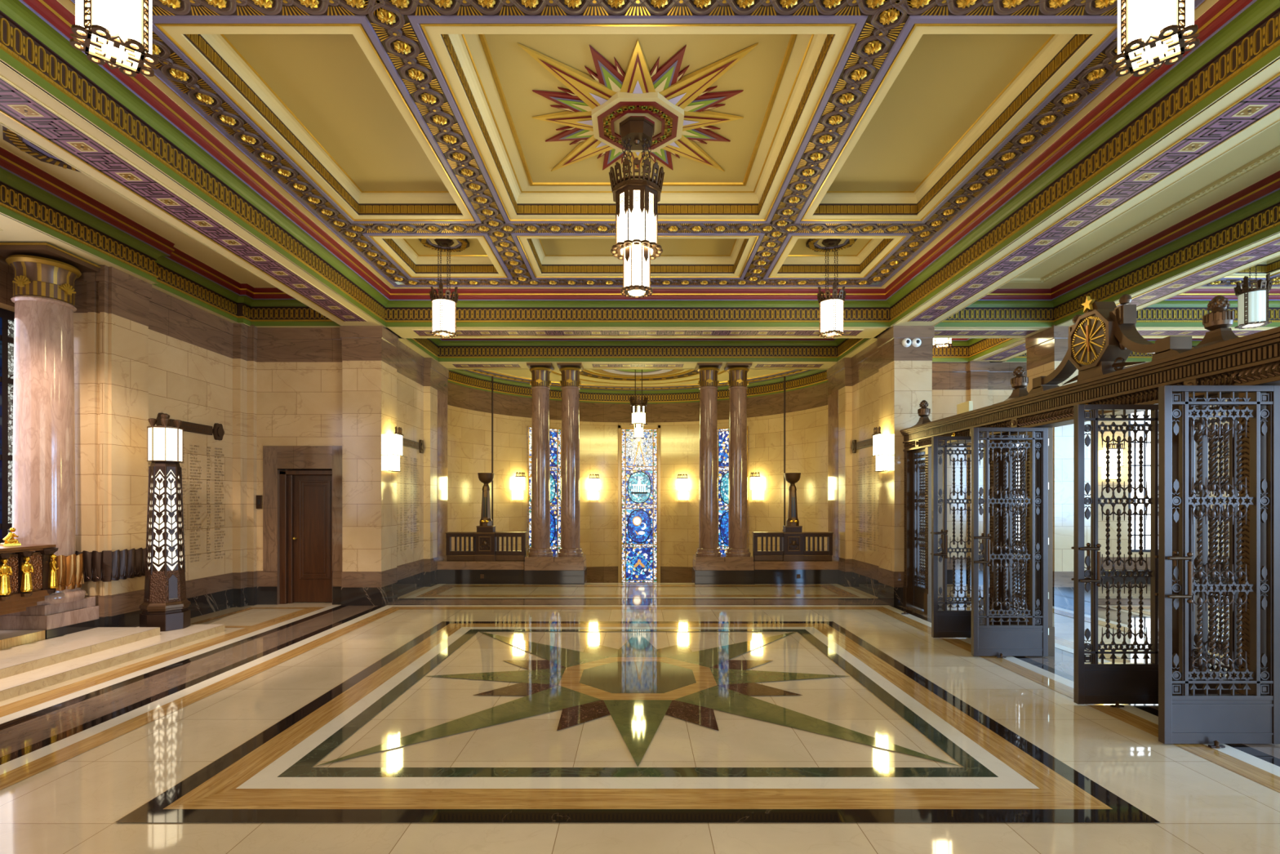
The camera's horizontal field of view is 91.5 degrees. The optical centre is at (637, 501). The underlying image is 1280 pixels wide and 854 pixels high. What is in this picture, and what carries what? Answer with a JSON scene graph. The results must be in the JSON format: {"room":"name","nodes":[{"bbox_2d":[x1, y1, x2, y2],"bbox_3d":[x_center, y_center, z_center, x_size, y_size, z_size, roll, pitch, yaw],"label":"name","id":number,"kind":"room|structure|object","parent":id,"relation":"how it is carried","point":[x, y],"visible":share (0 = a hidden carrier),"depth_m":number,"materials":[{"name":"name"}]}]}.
{"room":"grand lobby hall","nodes":[
{"label":"grand lobby hall","id":0,"kind":"room"},
{"bbox_2d":[0,255,14,311],"bbox_3d":[-6.938,-0.560,1.975,0.025,4.320,10.350,0,0,0],"label":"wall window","id":1,"kind":"structure","parent":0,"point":[6,273],"depth_m":6.85,"materials":[{"name":"black stone"}]},
{"bbox_2d":[0,307,14,543],"bbox_3d":[-6.950,-0.775,4.830,0.090,2.650,4.460,0,0,0],"label":"window","id":2,"kind":"structure","parent":1,"relation":"attached to","point":[6,317],"depth_m":6.83,"materials":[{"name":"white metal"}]},
{"bbox_2d":[46,272,99,639],"bbox_3d":[-6.565,-0.560,7.147,0.810,4.320,0.065,0,0,0],"label":"wall","id":3,"kind":"structure","parent":0,"point":[86,316],"depth_m":7.17,"materials":[{"name":"beige stone"}]},
{"bbox_2d":[95,265,233,626],"bbox_3d":[-6.115,-0.560,8.287,0.140,4.320,2.345,0,0,0],"label":"wall","id":4,"kind":"structure","parent":0,"point":[160,352],"depth_m":7.99,"materials":[{"name":"beige stone"}]},
{"bbox_2d":[0,122,342,326],"bbox_3d":[-5.301,-2.973,3.251,1.526,0.554,12.726,0,0,0],"label":"trim","id":5,"kind":"structure","parent":4,"relation":"attached to","point":[30,195],"depth_m":7.25,"materials":[{"name":"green paint"}]},
{"bbox_2d":[148,444,225,562],"bbox_3d":[-6.149,0.026,8.538,0.001,1.620,1.496,0,0,0],"label":"engraved names","id":6,"kind":"object","parent":4,"relation":"attached to","point":[215,497],"visible":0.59,"depth_m":8.75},
{"bbox_2d":[155,413,224,439],"bbox_3d":[-6.130,-1.020,8.580,0.060,0.244,1.276,0,0,0],"label":"wall bracket","id":7,"kind":"object","parent":4,"relation":"attached to","point":[218,432],"visible":0.78,"depth_m":8.73,"materials":[{"name":"brown metal"}]},
{"bbox_2d":[232,323,342,607],"bbox_3d":[-5.376,-0.560,9.787,1.641,4.320,0.490,0,0,-9],"label":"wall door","id":8,"kind":"structure","parent":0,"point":[287,381],"depth_m":9.68,"materials":[{"name":"beige stone"}]},
{"bbox_2d":[256,494,262,508],"bbox_3d":[-5.880,0.005,9.674,0.090,0.210,0.023,0,0,0],"label":"plate","id":9,"kind":"object","parent":8,"relation":"attached to","point":[259,497],"visible":1,"depth_m":9.67,"materials":[{"name":"brown metal"}]},
{"bbox_2d":[279,470,332,604],"bbox_3d":[-5.173,0.555,9.820,0.855,2.090,0.160,0,0,0],"label":"door","id":10,"kind":"structure","parent":8,"relation":"attached to","point":[305,496],"depth_m":9.85,"materials":[{"name":"brown wood"}]},
{"bbox_2d":[339,324,448,605],"bbox_3d":[-4.225,-0.110,11.190,0.700,5.220,3.230,0,0,0],"label":"wall","id":11,"kind":"structure","parent":0,"point":[387,384],"depth_m":9.87,"materials":[{"name":"beige stone"}]},
{"bbox_2d":[386,426,404,471],"bbox_3d":[-3.853,-0.832,9.930,0.165,0.706,0.310,0,0,0],"label":"wall sconce","id":12,"kind":"object","parent":11,"relation":"attached to","point":[394,442],"visible":1,"depth_m":9.82,"materials":[{"name":"beige glass"}]},
{"bbox_2d":[396,456,419,550],"bbox_3d":[-4.028,0.026,10.907,0.001,1.620,1.175,0,0,0],"label":"engraved names","id":13,"kind":"object","parent":11,"relation":"attached to","point":[404,456],"visible":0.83,"depth_m":11.11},
{"bbox_2d":[403,438,424,453],"bbox_3d":[-4.010,-1.020,10.950,0.060,0.244,1.416,0,0,0],"label":"wall bracket","id":14,"kind":"object","parent":11,"relation":"attached to","point":[406,442],"visible":0.7,"depth_m":11.21,"materials":[{"name":"brown metal"}]},
{"bbox_2d":[404,337,871,361],"bbox_3d":[0.000,-2.973,11.166,7.727,0.554,1.756,0,0,0],"label":"trim","id":15,"kind":"structure","parent":11,"relation":"attached to","point":[442,349],"depth_m":12.03,"materials":[{"name":"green paint"}]},
{"bbox_2d":[0,0,1279,327],"bbox_3d":[0.000,-2.973,5.701,7.827,0.554,7.906,0,0,0],"label":"trim","id":16,"kind":"structure","parent":11,"relation":"attached to","point":[1238,38],"depth_m":5.83,"materials":[{"name":"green paint"}]},
{"bbox_2d":[437,560,524,583],"bbox_3d":[-3.055,1.980,12.262,1.690,1.640,0.336,0,0,0],"label":"wall","id":17,"kind":"structure","parent":0,"point":[448,571],"depth_m":12.10,"materials":[{"name":"black stone"}]},
{"bbox_2d":[445,531,526,560],"bbox_3d":[-2.980,0.880,12.241,1.560,0.560,0.238,0,0,0],"label":"balustrade","id":18,"kind":"object","parent":17,"relation":"on","point":[486,545],"visible":1,"depth_m":12.19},
{"bbox_2d":[475,472,495,532],"bbox_3d":[-2.980,0.020,12.250,0.330,1.160,0.320,0,0,0],"label":"stand","id":19,"kind":"object","parent":18,"relation":"on","point":[486,521],"visible":1,"depth_m":12.17,"materials":[{"name":"brown metal"}]},
{"bbox_2d":[477,472,494,484],"bbox_3d":[-2.980,-0.450,12.250,0.320,0.220,0.320,0,0,0],"label":"bowl","id":20,"kind":"object","parent":19,"relation":"on","point":[485,477],"depth_m":12.14,"materials":[{"name":"brown metal"}]},
{"bbox_2d":[447,382,827,582],"bbox_3d":[0.000,0.075,14.623,8.800,5.450,4.554,0,0,0],"label":"wall","id":21,"kind":"structure","parent":0,"point":[468,409],"depth_m":15.60,"materials":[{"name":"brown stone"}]},
{"bbox_2d":[512,471,526,500],"bbox_3d":[-2.962,-0.387,15.621,0.310,0.706,0.165,0,0,-43],"label":"wall sconce","id":22,"kind":"object","parent":21,"relation":"attached to","point":[518,482],"visible":1,"depth_m":15.56,"materials":[{"name":"white glass"}]},
{"bbox_2d":[527,426,561,555],"bbox_3d":[-2.406,0.150,16.136,0.960,4.140,0.050,0,0,-33],"label":"window","id":23,"kind":"structure","parent":21,"relation":"in","point":[555,433],"depth_m":16.27,"materials":[{"name":"blue glass"}]},
{"bbox_2d":[587,473,599,500],"bbox_3d":[-1.171,-0.387,16.640,0.310,0.706,0.165,0,0,-16],"label":"wall sconce","id":24,"kind":"object","parent":21,"relation":"attached to","point":[593,483],"visible":1,"depth_m":16.59,"materials":[{"name":"white glass"}]},
{"bbox_2d":[620,428,657,582],"bbox_3d":[0.040,0.120,16.858,1.000,4.200,0.054,0,0,0],"label":"window","id":25,"kind":"structure","parent":21,"relation":"in","point":[638,457],"depth_m":16.86,"materials":[{"name":"blue glass"}]},
{"bbox_2d":[617,424,660,582],"bbox_3d":[0.040,0.070,16.830,1.140,4.300,0.060,0,0,0],"label":"trim","id":26,"kind":"structure","parent":21,"relation":"attached to","point":[620,426],"depth_m":16.80,"materials":[{"name":"beige stone"}]},
{"bbox_2d":[676,473,688,500],"bbox_3d":[1.200,-0.387,16.632,0.310,0.706,0.165,0,0,16],"label":"wall sconce","id":27,"kind":"object","parent":21,"relation":"attached to","point":[682,483],"visible":1,"depth_m":16.59,"materials":[{"name":"white glass"}]},
{"bbox_2d":[717,426,748,554],"bbox_3d":[2.406,0.150,16.136,0.960,4.140,0.050,0,0,33],"label":"window","id":28,"kind":"structure","parent":21,"relation":"in","point":[722,433],"depth_m":16.24,"materials":[{"name":"blue glass"}]},
{"bbox_2d":[749,471,762,500],"bbox_3d":[2.962,-0.387,15.621,0.310,0.706,0.165,0,0,43],"label":"wall sconce","id":29,"kind":"object","parent":21,"relation":"attached to","point":[756,482],"visible":1,"depth_m":15.55,"materials":[{"name":"white glass"}]},
{"bbox_2d":[448,368,827,404],"bbox_3d":[0.000,-2.955,14.496,9.200,0.689,4.832,0,0,0],"label":"ceiling","id":30,"kind":"structure","parent":0,"point":[597,385],"depth_m":15.51,"materials":[{"name":"beige paint"}]},
{"bbox_2d":[629,369,648,439],"bbox_3d":[0.020,-2.248,14.300,0.438,1.624,0.438,0,0,0],"label":"pendant","id":31,"kind":"object","parent":30,"relation":"hanging from","point":[638,408],"visible":0.99,"depth_m":14.19,"materials":[{"name":"beige glass"}]},
{"bbox_2d":[0,582,1279,853],"bbox_3d":[3.000,2.197,4.525,20.400,1.206,15.450,0,0,0],"label":"floor","id":32,"kind":"structure","parent":0,"point":[588,717],"depth_m":4.10,"materials":[{"name":"beige stone"}]},
{"bbox_2d":[0,630,44,649],"bbox_3d":[-6.550,1.468,1.690,0.780,0.265,9.580,0,0,0],"label":"marble step","id":33,"kind":"structure","parent":32,"relation":"on","point":[8,638],"depth_m":6.27,"materials":[{"name":"stone"}]},
{"bbox_2d":[0,544,58,615],"bbox_3d":[-6.258,0.887,5.000,0.665,0.895,2.900,0,0,0],"label":"bronze casket","id":34,"kind":"object","parent":33,"relation":"on","point":[28,573],"visible":1,"depth_m":6.09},
{"bbox_2d":[0,527,21,546],"bbox_3d":[-6.300,0.351,6.260,0.100,0.179,0.130,0,0,29],"label":"statuette","id":35,"kind":"object","parent":34,"relation":"on","point":[9,540],"visible":1,"depth_m":6.25,"materials":[{"name":"gold metal"}]},
{"bbox_2d":[0,624,225,701],"bbox_3d":[-5.625,1.558,2.300,1.050,0.085,10.800,0,0,0],"label":"marble step","id":36,"kind":"structure","parent":32,"relation":"on","point":[14,686],"depth_m":5.99,"materials":[{"name":"stone"}]},
{"bbox_2d":[0,626,159,679],"bbox_3d":[-5.795,1.472,2.000,0.710,0.085,10.200,0,0,0],"label":"marble step","id":37,"kind":"structure","parent":36,"relation":"on","point":[14,660],"depth_m":6.20,"materials":[{"name":"stone"}]},
{"bbox_2d":[0,596,99,639],"bbox_3d":[-6.548,1.258,6.810,0.785,0.345,0.640,0,0,0],"label":"pedestal","id":38,"kind":"object","parent":37,"relation":"on","point":[56,620],"visible":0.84,"depth_m":6.62,"materials":[{"name":"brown stone"}]},
{"bbox_2d":[0,242,100,604],"bbox_3d":[-6.460,-0.798,6.790,0.680,3.767,0.680,0,0,0],"label":"marble column","id":39,"kind":"structure","parent":38,"relation":"on","point":[44,492],"depth_m":6.61,"materials":[{"name":"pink stone"}]},
{"bbox_2d":[50,552,84,591],"bbox_3d":[-6.226,0.761,6.689,0.163,0.382,0.525,0,0,22],"label":"frieze","id":40,"kind":"object","parent":39,"relation":"attached to","point":[69,573],"visible":0.58,"depth_m":6.75,"materials":[{"name":"brown metal"}]},
{"bbox_2d":[75,547,146,582],"bbox_3d":[-6.219,0.734,7.381,0.443,0.357,0.638,0,0,0],"label":"frieze","id":41,"kind":"object","parent":39,"relation":"attached to","point":[105,566],"visible":0.73,"depth_m":7.16,"materials":[{"name":"brown metal"}]},
{"bbox_2d":[138,413,191,631],"bbox_3d":[-5.660,0.235,7.470,0.462,2.560,0.462,0,0,30],"label":"lamp standard","id":42,"kind":"object","parent":36,"relation":"on","point":[165,605],"visible":0.99,"depth_m":7.35,"materials":[{"name":"brown metal"}]},
{"bbox_2d":[995,653,1006,657],"bbox_3d":[3.720,1.573,6.380,0.090,0.045,0.042,0,0,0],"label":"door stop","id":43,"kind":"object","parent":32,"relation":"on","point":[1001,655],"visible":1,"depth_m":6.37,"materials":[{"name":"brown metal"}]},
{"bbox_2d":[900,295,1279,693],"bbox_3d":[4.200,0.055,5.688,0.340,3.090,7.794,0,0,0],"label":"screen","id":44,"kind":"object","parent":32,"relation":"on","point":[1222,357],"visible":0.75,"depth_m":5.14,"materials":[{"name":"black metal"}]},
{"bbox_2d":[930,435,989,637],"bbox_3d":[3.842,0.413,7.281,0.788,2.350,0.142,0,0,4],"label":"gate leaf","id":45,"kind":"object","parent":44,"relation":"attached to","point":[945,623],"visible":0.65,"depth_m":7.29,"materials":[{"name":"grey metal"}]},
{"bbox_2d":[956,400,973,414],"bbox_3d":[4.200,-1.185,8.010,0.050,0.170,0.300,0,0,0],"label":"box","id":46,"kind":"object","parent":44,"relation":"on","point":[965,406],"visible":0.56,"depth_m":7.96,"materials":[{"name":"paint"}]},
{"bbox_2d":[969,427,1048,656],"bbox_3d":[3.842,0.413,6.449,0.788,2.350,0.142,0,0,-4],"label":"gate leaf","id":47,"kind":"object","parent":44,"relation":"attached to","point":[1031,639],"visible":1,"depth_m":6.41,"materials":[{"name":"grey metal"}]},
{"bbox_2d":[1027,293,1191,395],"bbox_3d":[4.197,-1.482,5.660,0.245,0.765,1.900,0,0,0],"label":"clock","id":48,"kind":"object","parent":44,"relation":"on","point":[1100,340],"visible":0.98,"depth_m":5.51,"materials":[{"name":"brown metal"}]},
{"bbox_2d":[1071,404,1158,704],"bbox_3d":[3.842,0.413,4.929,0.788,2.350,0.142,0,0,-4],"label":"gate leaf","id":49,"kind":"object","parent":44,"relation":"attached to","point":[1094,682],"visible":0.89,"depth_m":4.90,"materials":[{"name":"brown metal"}]},
{"bbox_2d":[1155,385,1279,743],"bbox_3d":[3.842,0.413,4.127,0.788,2.350,0.142,0,0,-4],"label":"gate leaf","id":50,"kind":"object","parent":44,"relation":"attached to","point":[1184,717],"visible":1,"depth_m":4.09,"materials":[{"name":"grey metal"}]},
{"bbox_2d":[1110,700,1124,707],"bbox_3d":[3.730,1.573,4.850,0.090,0.045,0.042,0,0,0],"label":"door stop","id":51,"kind":"object","parent":32,"relation":"on","point":[1117,703],"visible":1,"depth_m":4.84,"materials":[{"name":"brown metal"}]},
{"bbox_2d":[1208,740,1225,748],"bbox_3d":[3.760,1.573,4.050,0.090,0.045,0.042,0,0,0],"label":"door stop","id":52,"kind":"object","parent":32,"relation":"on","point":[1215,744],"visible":1,"depth_m":4.04,"materials":[{"name":"brown metal"}]},
{"bbox_2d":[0,0,1279,288],"bbox_3d":[3.250,-3.365,4.450,18.700,0.310,15.300,0,0,0],"label":"ceiling","id":53,"kind":"structure","parent":0,"point":[390,125],"depth_m":5.66,"materials":[{"name":"beige paint"}]},
{"bbox_2d":[2,125,80,172],"bbox_3d":[-5.200,-3.224,5.700,0.850,0.049,0.850,0,0,0],"label":"ceiling rose","id":54,"kind":"object","parent":53,"relation":"attached to","point":[24,145],"visible":0.22,"depth_m":5.68,"materials":[{"name":"paint"}]},
{"bbox_2d":[69,0,158,76],"bbox_3d":[-2.600,-2.849,3.100,0.368,1.242,0.368,0,0,-15],"label":"pendant lantern","id":55,"kind":"object","parent":53,"relation":"hanging from","point":[117,33],"visible":1,"depth_m":3.04,"materials":[{"name":"beige glass"}]},
{"bbox_2d":[417,238,469,252],"bbox_3d":[-2.585,-3.470,8.320,0.610,0.049,0.610,0,0,0],"label":"ceiling rose","id":56,"kind":"object","parent":53,"relation":"attached to","point":[460,244],"visible":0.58,"depth_m":8.40,"materials":[{"name":"paint"}]},
{"bbox_2d":[429,238,458,337],"bbox_3d":[-2.585,-2.849,8.320,0.368,1.242,0.368,0,0,12],"label":"pendant lantern","id":57,"kind":"object","parent":56,"relation":"hanging from","point":[443,309],"visible":1,"depth_m":8.22,"materials":[{"name":"beige glass"}]},
{"bbox_2d":[516,38,758,173],"bbox_3d":[0.000,-3.462,5.700,1.940,0.105,1.940,0,0,0],"label":"star","id":58,"kind":"object","parent":53,"relation":"attached to","point":[677,105],"visible":0.84,"depth_m":5.44,"materials":[{"name":"paint"}]},
{"bbox_2d":[608,116,664,297],"bbox_3d":[-0.010,-2.660,5.700,0.505,1.520,0.505,0,0,-34],"label":"pendant","id":59,"kind":"object","parent":58,"relation":"hanging from","point":[636,199],"visible":1,"depth_m":5.58,"materials":[{"name":"beige glass"}]},
{"bbox_2d":[805,238,857,252],"bbox_3d":[2.585,-3.470,8.320,0.610,0.049,0.610,0,0,0],"label":"ceiling rose","id":60,"kind":"object","parent":53,"relation":"attached to","point":[814,244],"visible":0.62,"depth_m":8.40,"materials":[{"name":"paint"}]},
{"bbox_2d":[817,238,845,337],"bbox_3d":[2.585,-2.849,8.320,0.368,1.242,0.368,0,0,-12],"label":"pendant lantern","id":61,"kind":"object","parent":60,"relation":"hanging from","point":[831,309],"visible":1,"depth_m":8.22,"materials":[{"name":"beige glass"}]},
{"bbox_2d":[932,337,952,348],"bbox_3d":[5.470,-3.114,11.200,0.370,0.641,0.370,0,0,-17],"label":"pendant lantern","id":62,"kind":"object","parent":53,"relation":"hanging from","point":[938,343],"visible":0.33,"depth_m":11.12,"materials":[{"name":"beige glass"}]},
{"bbox_2d":[1111,0,1199,76],"bbox_3d":[2.570,-2.849,3.100,0.368,1.242,0.368,0,0,-15],"label":"pendant lantern","id":63,"kind":"object","parent":53,"relation":"hanging from","point":[1151,33],"visible":1,"depth_m":3.04,"materials":[{"name":"beige glass"}]},
{"bbox_2d":[1233,264,1272,328],"bbox_3d":[8.210,-2.909,8.320,0.370,1.122,0.370,0,0,-20],"label":"pendant lantern","id":64,"kind":"object","parent":53,"relation":"hanging from","point":[1252,303],"visible":0.82,"depth_m":8.23,"materials":[{"name":"white glass"}]},
{"bbox_2d":[0,55,1279,368],"bbox_3d":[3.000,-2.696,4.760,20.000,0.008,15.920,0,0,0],"label":"ceiling beams","id":65,"kind":"structure","parent":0,"point":[1254,106],"depth_m":6.42,"materials":[{"name":"beige paint"}]},
{"bbox_2d":[395,281,1002,359],"bbox_3d":[3.000,-3.825,6.950,20.800,0.150,21.100,0,0,0],"label":"ceiling slab","id":66,"kind":"structure","parent":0,"point":[397,282],"depth_m":10.73,"materials":[{"name":"beige paint"}]},
{"bbox_2d":[753,560,838,583],"bbox_3d":[3.083,1.980,12.262,1.635,1.640,0.336,0,0,0],"label":"wall","id":67,"kind":"structure","parent":0,"point":[766,571],"depth_m":12.10,"materials":[{"name":"black stone"}]},
{"bbox_2d":[751,531,833,560],"bbox_3d":[3.040,0.880,12.241,1.560,0.560,0.238,0,0,0],"label":"balustrade","id":68,"kind":"object","parent":67,"relation":"on","point":[792,544],"visible":0.99,"depth_m":12.19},
{"bbox_2d":[782,472,802,532],"bbox_3d":[3.040,0.020,12.250,0.330,1.160,0.320,0,0,0],"label":"stand","id":69,"kind":"object","parent":68,"relation":"on","point":[792,522],"visible":1,"depth_m":12.17,"materials":[{"name":"brown metal"}]},
{"bbox_2d":[784,472,800,484],"bbox_3d":[3.040,-0.450,12.250,0.320,0.220,0.320,0,0,0],"label":"bowl","id":70,"kind":"object","parent":69,"relation":"on","point":[791,477],"depth_m":12.14,"materials":[{"name":"brown metal"}]},
{"bbox_2d":[826,325,934,605],"bbox_3d":[4.215,-0.110,11.190,0.680,5.220,3.230,0,0,0],"label":"wall","id":71,"kind":"structure","parent":0,"point":[884,384],"depth_m":10.61,"materials":[{"name":"beige stone"}]},
{"bbox_2d":[851,438,872,453],"bbox_3d":[4.010,-1.020,10.950,0.060,0.244,1.416,0,0,0],"label":"bracket","id":72,"kind":"object","parent":71,"relation":"attached to","point":[868,442],"visible":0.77,"depth_m":11.20,"materials":[{"name":"brown metal"}]},
{"bbox_2d":[856,456,878,551],"bbox_3d":[4.029,0.026,10.910,0.001,1.620,1.181,0,0,0],"label":"engraved names","id":73,"kind":"object","parent":71,"relation":"attached to","point":[869,456],"visible":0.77,"depth_m":10.83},
{"bbox_2d":[871,426,888,471],"bbox_3d":[3.853,-0.832,9.930,0.165,0.706,0.310,0,0,0],"label":"wall sconce","id":74,"kind":"object","parent":71,"relation":"attached to","point":[880,442],"visible":1,"depth_m":9.82,"materials":[{"name":"white glass"}]},
{"bbox_2d":[902,337,911,346],"bbox_3d":[4.133,-2.445,9.558,0.140,0.140,0.077,0,0,0],"label":"dome camera","id":75,"kind":"object","parent":71,"relation":"attached to","point":[906,342],"visible":1,"depth_m":9.54,"materials":[{"name":"white plastic"}]},
{"bbox_2d":[911,337,921,346],"bbox_3d":[4.285,-2.445,9.558,0.140,0.140,0.077,0,0,0],"label":"dome camera","id":76,"kind":"object","parent":71,"relation":"attached to","point":[916,342],"visible":1,"depth_m":9.54,"materials":[{"name":"white plastic"}]},
{"bbox_2d":[933,120,1279,327],"bbox_3d":[5.491,-2.973,5.701,1.906,0.554,7.906,0,0,0],"label":"trim","id":77,"kind":"structure","parent":71,"relation":"attached to","point":[1251,215],"depth_m":7.79,"materials":[{"name":"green paint"}]},
{"bbox_2d":[1025,324,1090,604],"bbox_3d":[6.740,-0.560,9.960,0.670,4.320,0.730,0,0,0],"label":"wall","id":78,"kind":"structure","parent":0,"point":[1046,348],"depth_m":9.62,"materials":[{"name":"white paint"}]},
{"bbox_2d":[1135,255,1279,327],"bbox_3d":[9.776,-2.973,5.701,5.476,0.554,7.906,0,0,0],"label":"trim","id":79,"kind":"structure","parent":78,"relation":"attached to","point":[1188,308],"depth_m":9.64,"materials":[{"name":"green paint"}]},
{"bbox_2d":[932,360,1229,584],"bbox_3d":[8.565,-0.560,12.047,8.070,4.320,0.105,0,0,0],"label":"wall","id":80,"kind":"structure","parent":0,"point":[984,383],"depth_m":12.10,"materials":[{"name":"beige stone"}]},
{"bbox_2d":[932,337,1025,361],"bbox_3d":[5.496,-2.973,11.166,1.816,0.554,1.756,0,0,0],"label":"trim","id":81,"kind":"structure","parent":80,"relation":"attached to","point":[962,349],"depth_m":11.93,"materials":[{"name":"gold paint"}]},
{"bbox_2d":[1013,435,1025,551],"bbox_3d":[7.510,-0.440,12.130,0.420,2.840,0.060,0,0,0],"label":"window","id":82,"kind":"structure","parent":80,"relation":"in","point":[1020,435],"depth_m":12.11,"materials":[{"name":"white glass"}]},
{"bbox_2d":[1003,337,1203,361],"bbox_3d":[9.775,-2.973,11.166,5.474,0.554,1.756,0,0,0],"label":"trim","id":83,"kind":"structure","parent":80,"relation":"attached to","point":[1134,356],"depth_m":12.03,"materials":[{"name":"gold paint"}]},
{"bbox_2d":[1103,442,1125,479],"bbox_3d":[9.180,-0.777,11.998,0.310,0.706,0.165,0,0,0],"label":"wall sconce","id":84,"kind":"object","parent":80,"relation":"attached to","point":[1113,460],"visible":0.63,"depth_m":11.95,"materials":[{"name":"white glass"}]},
{"bbox_2d":[1128,410,1150,551],"bbox_3d":[9.850,-0.440,12.130,0.660,2.840,0.060,0,0,0],"label":"window","id":85,"kind":"structure","parent":80,"relation":"in","point":[1146,451],"depth_m":12.13,"materials":[{"name":"white glass"}]},
{"label":"floor","id":86,"kind":"structure","parent":0,"visible":0},
{"bbox_2d":[491,376,493,525],"bbox_3d":[-3.020,0.100,12.950,0.090,5.400,0.086,0,0,0],"label":"pole","id":87,"kind":"object","parent":86,"relation":"on","point":[491,376],"visible":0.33,"depth_m":12.94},
{"bbox_2d":[524,554,586,584],"bbox_3d":[-1.620,1.935,12.365,1.170,1.730,0.630,0,0,0],"label":"pedestal","id":88,"kind":"object","parent":86,"relation":"on","point":[555,569],"visible":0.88,"depth_m":12.05,"materials":[{"name":"black stone"}]},
{"bbox_2d":[526,362,554,556],"bbox_3d":[-1.925,-0.816,12.360,0.503,3.772,0.503,0,0,0],"label":"marble column","id":89,"kind":"structure","parent":88,"relation":"on","point":[540,384],"depth_m":12.20,"materials":[{"name":"brown stone"}]},
{"bbox_2d":[556,362,583,556],"bbox_3d":[-1.335,-0.816,12.360,0.503,3.772,0.503,0,0,0],"label":"marble column","id":90,"kind":"structure","parent":88,"relation":"on","point":[570,382],"depth_m":12.20,"materials":[{"name":"brown stone"}]},
{"bbox_2d":[692,554,755,584],"bbox_3d":[1.683,1.935,12.365,1.155,1.730,0.630,0,0,0],"label":"pedestal","id":91,"kind":"object","parent":86,"relation":"on","point":[722,569],"visible":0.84,"depth_m":12.05,"materials":[{"name":"black stone"}]},
{"bbox_2d":[694,362,722,556],"bbox_3d":[1.400,-0.816,12.360,0.503,3.772,0.503,0,0,0],"label":"marble column","id":92,"kind":"structure","parent":91,"relation":"on","point":[708,382],"depth_m":12.20,"materials":[{"name":"brown stone"}]},
{"bbox_2d":[724,362,752,556],"bbox_3d":[1.985,-0.816,12.360,0.503,3.772,0.503,0,0,0],"label":"marble column","id":93,"kind":"structure","parent":91,"relation":"on","point":[737,382],"depth_m":12.20,"materials":[{"name":"brown stone"}]},
{"bbox_2d":[783,376,785,525],"bbox_3d":[3.050,0.100,12.950,0.090,5.400,0.086,0,0,0],"label":"pole","id":94,"kind":"object","parent":86,"relation":"on","point":[784,376],"visible":0.42,"depth_m":12.94,"materials":[{"name":"black metal"}]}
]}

